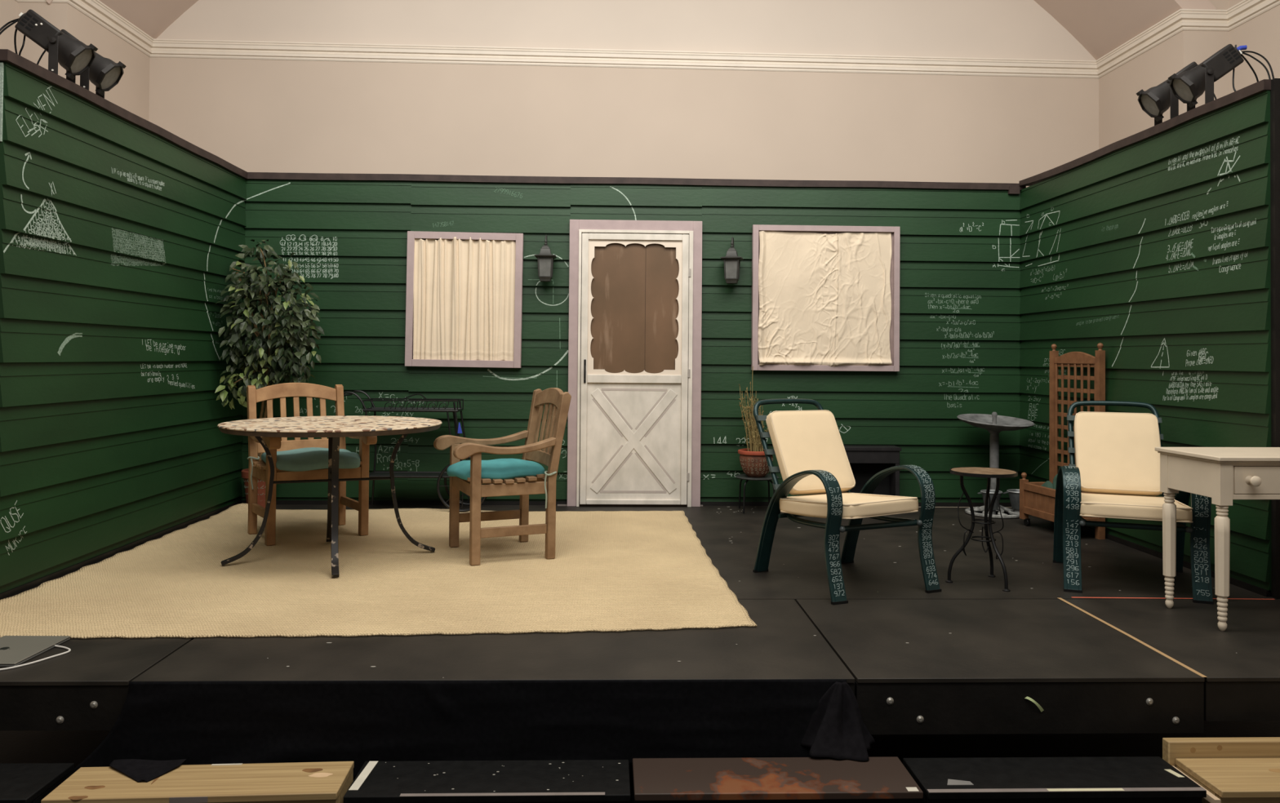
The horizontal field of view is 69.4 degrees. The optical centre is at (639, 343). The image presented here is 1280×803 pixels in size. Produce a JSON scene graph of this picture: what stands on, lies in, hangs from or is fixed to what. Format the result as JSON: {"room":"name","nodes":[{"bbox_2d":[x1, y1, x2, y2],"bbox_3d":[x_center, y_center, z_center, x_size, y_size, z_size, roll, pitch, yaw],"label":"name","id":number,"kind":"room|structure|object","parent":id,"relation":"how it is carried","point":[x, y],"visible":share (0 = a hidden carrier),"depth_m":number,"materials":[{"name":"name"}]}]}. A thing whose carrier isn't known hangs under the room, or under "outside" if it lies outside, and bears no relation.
{"room":"theater stage","nodes":[
{"label":"theater stage","id":0,"kind":"room"},
{"bbox_2d":[0,0,150,120],"bbox_3d":[-4.439,-1.589,3.014,0.465,6.620,10.600,0,-1,-2],"label":"wall","id":1,"kind":"structure","parent":0,"point":[131,93],"depth_m":7.31,"materials":[{"name":"paint"}]},
{"bbox_2d":[0,637,194,731],"bbox_3d":[-2.934,1.204,3.554,2.428,0.165,1.040,0,-1,-2],"label":"stage platform","id":2,"kind":"object","parent":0,"point":[86,687],"visible":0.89,"depth_m":3.08,"materials":[{"name":"black paint"}]},
{"bbox_2d":[0,635,70,667],"bbox_3d":[-2.290,1.116,3.356,0.250,0.015,0.316,0,-1,0],"label":"laptop","id":3,"kind":"object","parent":2,"relation":"on","point":[15,651],"visible":1,"depth_m":3.38,"materials":[{"name":"grey metal"}]},
{"bbox_2d":[0,644,71,671],"bbox_3d":[-2.327,1.116,3.198,0.611,0.009,0.216,1,-1,-35],"label":"charging cable","id":4,"kind":"object","parent":2,"relation":"on","point":[55,646],"visible":1,"depth_m":3.27,"materials":[{"name":"white plastic"}]},
{"bbox_2d":[0,61,246,593],"bbox_3d":[-2.893,-0.038,5.409,0.118,2.378,2.728,0,-1,-2],"label":"wall","id":5,"kind":"structure","parent":0,"point":[119,242],"depth_m":4.86,"materials":[{"name":"green paint"}]},
{"bbox_2d":[0,500,242,599],"bbox_3d":[-2.861,1.136,5.381,0.022,0.030,2.690,0,-1,-2],"label":"baseboard","id":6,"kind":"structure","parent":5,"relation":"attached to","point":[36,583],"depth_m":4.88,"materials":[{"name":"black paint"}]},
{"bbox_2d":[0,48,248,179],"bbox_3d":[-2.884,-1.249,5.407,0.128,0.052,2.710,0,-1,-2],"label":"trim","id":7,"kind":"structure","parent":5,"relation":"on","point":[6,55],"depth_m":4.88,"materials":[{"name":"wood"}]},
{"bbox_2d":[0,8,97,83],"bbox_3d":[-2.925,-1.407,4.536,0.474,0.438,0.230,1,-1,-10],"label":"spotlight","id":8,"kind":"object","parent":7,"relation":"on","point":[73,55],"visible":0.8,"depth_m":4.49,"materials":[{"name":"black metal"}]},
{"bbox_2d":[36,29,125,98],"bbox_3d":[-2.895,-1.416,4.816,0.400,0.396,0.224,0,-1,8],"label":"spotlight","id":9,"kind":"object","parent":7,"relation":"on","point":[104,73],"visible":0.34,"depth_m":4.76,"materials":[{"name":"black metal"}]},
{"bbox_2d":[131,599,854,694],"bbox_3d":[-0.498,1.238,3.634,2.432,0.190,1.039,0,-1,-2],"label":"stage platform","id":10,"kind":"object","parent":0,"point":[783,645],"visible":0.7,"depth_m":3.36,"materials":[{"name":"black paint"}]},
{"bbox_2d":[73,679,875,782],"bbox_3d":[-0.540,1.291,2.979,2.691,0.320,0.248,0,-1,-2],"label":"cloth","id":11,"kind":"object","parent":10,"relation":"hanging from","point":[161,727],"visible":0.89,"depth_m":3.09,"materials":[{"name":"black fabric"}]},
{"bbox_2d":[148,0,1098,187],"bbox_3d":[-0.082,-1.330,8.406,9.170,6.340,0.102,0,-1,-2],"label":"wall","id":12,"kind":"structure","parent":0,"point":[254,115],"depth_m":8.37,"materials":[{"name":"paint"}]},
{"bbox_2d":[15,0,1279,78],"bbox_3d":[0.104,-2.652,3.130,9.335,0.180,10.500,0,-1,-2],"label":"trim","id":13,"kind":"structure","parent":12,"relation":"attached to","point":[1211,20],"depth_m":8.29,"materials":[{"name":"white paint"}]},
{"bbox_2d":[240,179,1021,502],"bbox_3d":[-0.022,0.008,6.878,5.954,2.378,0.118,0,-1,-2],"label":"wall","id":14,"kind":"structure","parent":0,"point":[960,264],"depth_m":6.84,"materials":[{"name":"green paint"}]},
{"bbox_2d":[404,231,524,368],"bbox_3d":[-1.286,-0.320,6.773,0.841,0.987,0.055,1,-1,-2],"label":"window","id":15,"kind":"structure","parent":14,"relation":"in","point":[411,235],"depth_m":6.75,"materials":[{"name":"paint"}]},
{"bbox_2d":[413,236,515,360],"bbox_3d":[-1.276,-0.313,6.753,0.762,0.933,0.046,0,-1,-2],"label":"curtain","id":16,"kind":"object","parent":15,"relation":"hanging from","point":[464,291],"visible":1,"depth_m":6.76,"materials":[{"name":"beige fabric"}]},
{"bbox_2d":[534,235,556,281],"bbox_3d":[-0.686,-0.623,6.721,0.152,0.344,0.174,0,-1,-2],"label":"wall lantern","id":17,"kind":"object","parent":14,"relation":"attached to","point":[545,259],"visible":1,"depth_m":6.67,"materials":[{"name":"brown metal"}]},
{"bbox_2d":[242,500,1011,506],"bbox_3d":[-0.030,1.181,6.821,5.754,0.030,0.016,0,-1,-2],"label":"baseboard","id":18,"kind":"structure","parent":14,"relation":"attached to","point":[277,502],"depth_m":6.78,"materials":[{"name":"black paint"}]},
{"bbox_2d":[557,219,702,506],"bbox_3d":[-0.062,0.143,6.779,1.070,2.104,0.109,0,-1,-2],"label":"door","id":19,"kind":"structure","parent":14,"relation":"in","point":[634,384],"depth_m":6.79,"materials":[{"name":"paint"}]},
{"bbox_2d":[247,172,1026,190],"bbox_3d":[-0.007,-1.203,6.898,5.804,0.052,0.128,0,-1,-2],"label":"trim","id":20,"kind":"structure","parent":14,"relation":"attached to","point":[251,175],"depth_m":6.83,"materials":[{"name":"brown wood"}]},
{"bbox_2d":[720,236,743,284],"bbox_3d":[0.675,-0.611,6.765,0.152,0.344,0.174,0,-1,12],"label":"wall lantern","id":21,"kind":"object","parent":14,"relation":"attached to","point":[731,260],"visible":1,"depth_m":6.71,"materials":[{"name":"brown metal"}]},
{"bbox_2d":[751,224,900,371],"bbox_3d":[1.378,-0.335,6.861,1.096,1.077,0.055,0,-1,-2],"label":"window","id":22,"kind":"structure","parent":14,"relation":"in","point":[828,229],"depth_m":6.84,"materials":[{"name":"paint"}]},
{"bbox_2d":[758,231,892,366],"bbox_3d":[1.370,-0.328,6.830,1.001,1.009,0.063,1,-1,-2],"label":"covering","id":23,"kind":"object","parent":22,"relation":"hanging from","point":[825,300],"visible":1,"depth_m":6.85,"materials":[{"name":"beige fabric"}]},
{"bbox_2d":[45,0,1216,59],"bbox_3d":[-0.042,-3.586,7.779,9.115,2.148,1.325,0,-1,-2],"label":"ceiling","id":24,"kind":"structure","parent":0,"point":[1100,26],"depth_m":7.98,"materials":[{"name":"paint"}]},
{"bbox_2d":[0,720,1279,802],"bbox_3d":[0.210,1.780,3.066,12.500,0.040,11.500,0,-1,-2],"label":"floor","id":25,"kind":"structure","parent":0,"point":[16,747],"depth_m":4.10,"materials":[{"name":"black paint"}]},
{"bbox_2d":[0,763,74,802],"bbox_3d":[-2.418,1.534,2.810,1.225,0.401,0.245,0,-1,-2],"label":"stair","id":26,"kind":"structure","parent":25,"relation":"on","point":[19,783],"depth_m":2.84,"materials":[{"name":"black paint"}]},
{"bbox_2d":[40,761,354,802],"bbox_3d":[-1.341,1.544,2.841,0.850,0.401,0.224,1,-1,-4],"label":"stair","id":27,"kind":"structure","parent":25,"relation":"on","point":[299,782],"depth_m":2.81,"materials":[{"name":"brown wood"}]},
{"bbox_2d":[343,760,630,802],"bbox_3d":[-0.460,1.551,2.874,0.853,0.401,0.246,0,-1,-2],"label":"stair","id":28,"kind":"structure","parent":25,"relation":"on","point":[579,781],"depth_m":2.84,"materials":[{"name":"black paint"}]},
{"bbox_2d":[632,757,923,802],"bbox_3d":[0.416,1.559,2.910,0.877,0.401,0.250,0,-1,-2],"label":"stair","id":29,"kind":"structure","parent":25,"relation":"on","point":[765,780],"depth_m":2.87,"materials":[{"name":"brown paint"}]},
{"bbox_2d":[902,756,1206,802],"bbox_3d":[1.298,1.566,2.931,0.862,0.402,0.246,0,-1,-2],"label":"stair","id":30,"kind":"structure","parent":25,"relation":"on","point":[1119,780],"depth_m":2.89,"materials":[{"name":"black paint"}]},
{"bbox_2d":[1162,737,1279,802],"bbox_3d":[2.458,1.551,2.980,1.416,0.452,0.275,0,-1,-2],"label":"stair","id":31,"kind":"structure","parent":25,"relation":"on","point":[1230,770],"depth_m":3.01,"materials":[{"name":"brown wood"}]},
{"bbox_2d":[14,504,1275,602],"bbox_3d":[0.134,1.193,5.553,6.700,0.030,2.741,0,-1,-2],"label":"floor","id":32,"kind":"structure","parent":0,"point":[730,539],"depth_m":5.03,"materials":[{"name":"black paint"}]},
{"bbox_2d":[214,239,324,508],"bbox_3d":[-2.510,0.219,6.389,0.697,1.901,0.677,0,-1,-2],"label":"potted ficus","id":33,"kind":"object","parent":32,"relation":"on","point":[262,286],"visible":0.92,"depth_m":6.25,"materials":[{"name":"plant"}]},
{"bbox_2d":[240,468,265,508],"bbox_3d":[-2.715,1.035,6.588,0.240,0.272,0.240,0,-1,-2],"label":"pot","id":34,"kind":"object","parent":33,"relation":"attached to","point":[261,484],"depth_m":6.51,"materials":[{"name":"ceramic"}]},
{"bbox_2d":[0,503,756,639],"bbox_3d":[-1.217,1.131,5.043,3.301,0.052,3.011,0,-1,-2],"label":"rug","id":35,"kind":"object","parent":32,"relation":"on","point":[610,571],"visible":0.91,"depth_m":4.36,"materials":[{"name":"carpet"}]},
{"bbox_2d":[246,382,377,546],"bbox_3d":[-1.997,0.696,5.571,0.612,0.905,0.638,1,-1,-36],"label":"armchair","id":36,"kind":"object","parent":35,"relation":"on","point":[261,470],"visible":0.72,"depth_m":5.57,"materials":[{"name":"brown wood"}]},
{"bbox_2d":[247,447,359,489],"bbox_3d":[-1.999,0.756,5.540,0.568,0.246,0.528,1,-1,-36],"label":"seat cushion","id":37,"kind":"object","parent":36,"relation":"on","point":[301,460],"visible":0.75,"depth_m":5.38,"materials":[{"name":"teal fabric"}]},
{"bbox_2d":[217,415,442,577],"bbox_3d":[-1.630,0.779,4.906,1.126,0.719,1.126,1,-1,-20],"label":"round table","id":38,"kind":"object","parent":35,"relation":"on","point":[333,428],"visible":1,"depth_m":4.74,"materials":[{"name":"stone"}]},
{"bbox_2d":[343,390,493,512],"bbox_3d":[-1.567,0.752,6.530,1.034,0.830,0.320,0,-1,-2],"label":"cart","id":39,"kind":"object","parent":35,"relation":"on","point":[442,474],"visible":0.73,"depth_m":6.42,"materials":[{"name":"black metal"}]},
{"bbox_2d":[368,472,449,478],"bbox_3d":[-1.587,0.931,6.527,0.640,0.008,0.240,0,-1,-2],"label":"shelf","id":40,"kind":"object","parent":39,"relation":"attached to","point":[397,475],"depth_m":6.49,"materials":[{"name":"black metal"}]},
{"bbox_2d":[371,408,461,412],"bbox_3d":[-1.598,0.472,6.533,0.650,0.010,0.240,0,-1,-2],"label":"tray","id":41,"kind":"object","parent":39,"relation":"on","point":[375,410],"depth_m":6.41,"materials":[{"name":"black metal"}]},
{"bbox_2d":[433,387,571,565],"bbox_3d":[-0.766,0.699,5.103,0.638,0.905,0.566,1,-1,-24],"label":"armchair","id":42,"kind":"object","parent":35,"relation":"on","point":[460,448],"visible":0.89,"depth_m":4.95,"materials":[{"name":"brown wood"}]},
{"bbox_2d":[446,458,556,508],"bbox_3d":[-0.774,0.759,5.075,0.516,0.246,0.516,1,-1,-24],"label":"seat cushion","id":43,"kind":"object","parent":42,"relation":"on","point":[498,468],"visible":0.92,"depth_m":4.94,"materials":[{"name":"teal fabric"}]},
{"bbox_2d":[266,508,1213,678],"bbox_3d":[0.702,1.173,4.986,4.188,0.001,3.621,0,-1,-2],"label":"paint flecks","id":44,"kind":"object","parent":32,"relation":"on","point":[718,508],"visible":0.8,"depth_m":4.04,"materials":[{"name":"white paint"}]},
{"bbox_2d":[735,474,778,513],"bbox_3d":[0.836,1.073,6.609,0.312,0.246,0.312,0,-1,-2],"label":"metal stool","id":45,"kind":"object","parent":32,"relation":"on","point":[767,477],"visible":0.84,"depth_m":6.55,"materials":[{"name":"black metal"}]},
{"bbox_2d":[737,366,773,477],"bbox_3d":[0.832,0.557,6.617,0.264,0.790,0.262,0,-1,-2],"label":"potted plant","id":46,"kind":"object","parent":45,"relation":"on","point":[753,460],"visible":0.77,"depth_m":6.57,"materials":[{"name":"plant"}]},
{"bbox_2d":[752,398,941,605],"bbox_3d":[0.965,0.733,4.628,0.616,0.875,0.868,1,-1,-24],"label":"lounge chair","id":47,"kind":"object","parent":32,"relation":"on","point":[833,562],"visible":0.91,"depth_m":4.39,"materials":[{"name":"green metal"}]},
{"bbox_2d":[779,492,918,519],"bbox_3d":[1.003,0.780,4.468,0.455,0.111,0.531,1,-1,-31],"label":"seat cushion","id":48,"kind":"object","parent":47,"relation":"on","point":[855,505],"visible":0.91,"depth_m":4.32,"materials":[{"name":"beige fabric"}]},
{"bbox_2d":[765,409,855,495],"bbox_3d":[0.887,0.561,4.807,0.405,0.414,0.269,1,-1,-24],"label":"cushion","id":49,"kind":"object","parent":48,"relation":"on","point":[802,441],"visible":0.89,"depth_m":4.78,"materials":[{"name":"beige fabric"}]},
{"bbox_2d":[844,445,901,496],"bbox_3d":[1.628,0.982,6.763,0.522,0.455,0.172,0,-1,-2],"label":"box","id":50,"kind":"object","parent":32,"relation":"on","point":[865,461],"visible":0.48,"depth_m":6.72,"materials":[{"name":"black wood"}]},
{"bbox_2d":[918,506,1011,507],"bbox_3d":[2.047,1.213,6.854,1.570,0.001,0.023,0,-1,-2],"label":"tape","id":51,"kind":"object","parent":32,"relation":"on","point":[918,507],"visible":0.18,"depth_m":6.86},
{"bbox_2d":[945,466,1017,591],"bbox_3d":[1.675,0.900,4.529,0.337,0.550,0.331,0,-1,-2],"label":"bistro table","id":52,"kind":"object","parent":32,"relation":"on","point":[975,472],"visible":1,"depth_m":4.53,"materials":[{"name":"black metal"}]},
{"bbox_2d":[956,412,1034,519],"bbox_3d":[2.520,0.850,6.556,0.516,0.727,0.514,0,-1,-2],"label":"birdbath","id":53,"kind":"object","parent":32,"relation":"on","point":[994,424],"visible":0.7,"depth_m":6.54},
{"bbox_2d":[977,489,1004,510],"bbox_3d":[2.452,1.095,6.447,0.149,0.128,0.146,0,-1,42],"label":"metal pot","id":54,"kind":"object","parent":53,"relation":"on","point":[983,492],"visible":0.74,"depth_m":6.41,"materials":[{"name":"grey metal"}]},
{"bbox_2d":[956,413,1034,431],"bbox_3d":[2.523,0.566,6.561,0.516,0.105,0.514,0,-1,-2],"label":"table top","id":55,"kind":"object","parent":53,"relation":"on","point":[993,422],"depth_m":6.58,"materials":[{"name":"grey metal"}]},
{"bbox_2d":[1004,488,1019,510],"bbox_3d":[2.656,1.097,6.483,0.154,0.128,0.154,0,-1,43],"label":"metal pot","id":56,"kind":"object","parent":53,"relation":"on","point":[1014,494],"visible":0.55,"depth_m":6.45,"materials":[{"name":"grey metal"}]},
{"bbox_2d":[796,599,1204,734],"bbox_3d":[1.331,1.256,3.694,1.212,0.193,1.040,0,-1,-2],"label":"stage platform","id":57,"kind":"object","parent":32,"relation":"attached to","point":[912,676],"visible":0.97,"depth_m":3.26,"materials":[{"name":"black paint"}]},
{"bbox_2d":[1024,697,1044,712],"bbox_3d":[1.356,1.242,3.172,0.067,0.054,0.014,0,-1,-2],"label":"wall strip","id":58,"kind":"object","parent":57,"relation":"attached to","point":[1038,706],"visible":1,"depth_m":3.17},
{"bbox_2d":[1019,342,1105,539],"bbox_3d":[2.693,0.601,5.913,0.255,1.207,0.518,1,-1,-9],"label":"planter","id":59,"kind":"object","parent":32,"relation":"on","point":[1037,500],"visible":0.6,"depth_m":5.99,"materials":[{"name":"brown wood"}]},
{"bbox_2d":[1040,473,1057,489],"bbox_3d":[2.687,0.896,5.917,0.173,0.190,0.402,1,-1,-9],"label":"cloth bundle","id":60,"kind":"object","parent":59,"relation":"in","point":[1048,484],"visible":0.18,"depth_m":5.98,"materials":[{"name":"green fabric"}]},
{"bbox_2d":[1053,400,1213,604],"bbox_3d":[2.448,0.746,4.683,0.616,0.875,0.868,0,-1,20],"label":"lounge chair","id":61,"kind":"object","parent":32,"relation":"on","point":[1068,521],"visible":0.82,"depth_m":4.40,"materials":[{"name":"green metal"}]},
{"bbox_2d":[1080,493,1192,523],"bbox_3d":[2.391,0.802,4.528,0.480,0.097,0.531,0,-1,20],"label":"seat cushion","id":62,"kind":"object","parent":61,"relation":"on","point":[1092,504],"visible":0.73,"depth_m":4.33,"materials":[{"name":"beige fabric"}]},
{"bbox_2d":[1074,411,1162,496],"bbox_3d":[2.516,0.575,4.867,0.405,0.414,0.269,0,-1,20],"label":"cushion","id":63,"kind":"object","parent":62,"relation":"on","point":[1115,453],"visible":0.88,"depth_m":4.83,"materials":[{"name":"beige fabric"}]},
{"bbox_2d":[1071,597,1275,599],"bbox_3d":[2.461,1.177,4.264,0.935,0.001,0.012,0,-1,0],"label":"tape","id":64,"kind":"object","parent":32,"relation":"on","point":[1072,597],"visible":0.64,"depth_m":4.26,"materials":[{"name":"red plastic"}]},
{"bbox_2d":[1007,78,1279,599],"bbox_3d":[3.017,-0.008,5.629,0.356,2.421,2.679,1,-1,-4],"label":"wall","id":65,"kind":"structure","parent":0,"point":[1162,251],"depth_m":5.02,"materials":[{"name":"green paint"}]},
{"bbox_2d":[1018,79,1271,186],"bbox_3d":[2.950,-1.205,5.635,0.128,0.066,2.595,0,-1,-2],"label":"trim","id":66,"kind":"structure","parent":65,"relation":"attached to","point":[1261,86],"depth_m":5.17,"materials":[{"name":"wood"}]},
{"bbox_2d":[1136,61,1216,125],"bbox_3d":[2.996,-1.372,5.189,0.399,0.385,0.224,1,-1,-11],"label":"spotlight","id":67,"kind":"object","parent":66,"relation":"on","point":[1156,100],"visible":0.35,"depth_m":5.13,"materials":[{"name":"black metal"}]},
{"bbox_2d":[1168,44,1274,111],"bbox_3d":[3.064,-1.364,4.879,0.509,0.421,0.230,0,-1,6],"label":"spotlight","id":68,"kind":"object","parent":66,"relation":"on","point":[1188,86],"visible":0.79,"depth_m":4.83,"materials":[{"name":"black metal"}]},
{"bbox_2d":[1080,525,1271,597],"bbox_3d":[2.887,1.187,5.609,0.022,0.030,2.610,0,-1,-2],"label":"baseboard","id":69,"kind":"structure","parent":65,"relation":"attached to","point":[1255,589],"depth_m":5.14,"materials":[{"name":"black paint"}]},
{"bbox_2d":[1062,599,1279,721],"bbox_3d":[3.042,1.250,3.751,2.196,0.153,1.039,0,-1,-2],"label":"stage platform","id":70,"kind":"object","parent":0,"point":[1240,663],"visible":0.62,"depth_m":3.62,"materials":[{"name":"black paint"}]},
{"bbox_2d":[1057,598,1207,677],"bbox_3d":[1.945,1.164,3.728,0.020,0.001,1.057,0,-1,-1],"label":"tape","id":71,"kind":"object","parent":70,"relation":"on","point":[1061,599],"visible":1,"depth_m":3.61,"materials":[{"name":"beige plastic"}]},
{"bbox_2d":[1155,447,1279,631],"bbox_3d":[2.712,0.819,3.939,0.789,0.710,0.449,1,-1,-3],"label":"writing desk","id":72,"kind":"object","parent":70,"relation":"on","point":[1224,475],"visible":1,"depth_m":3.77,"materials":[{"name":"beige paint"}]},
{"bbox_2d":[1098,0,1279,149],"bbox_3d":[4.625,-1.510,3.311,0.466,6.620,10.600,0,-1,-2],"label":"wall","id":73,"kind":"structure","parent":0,"point":[1122,116],"depth_m":7.31,"materials":[{"name":"paint"}]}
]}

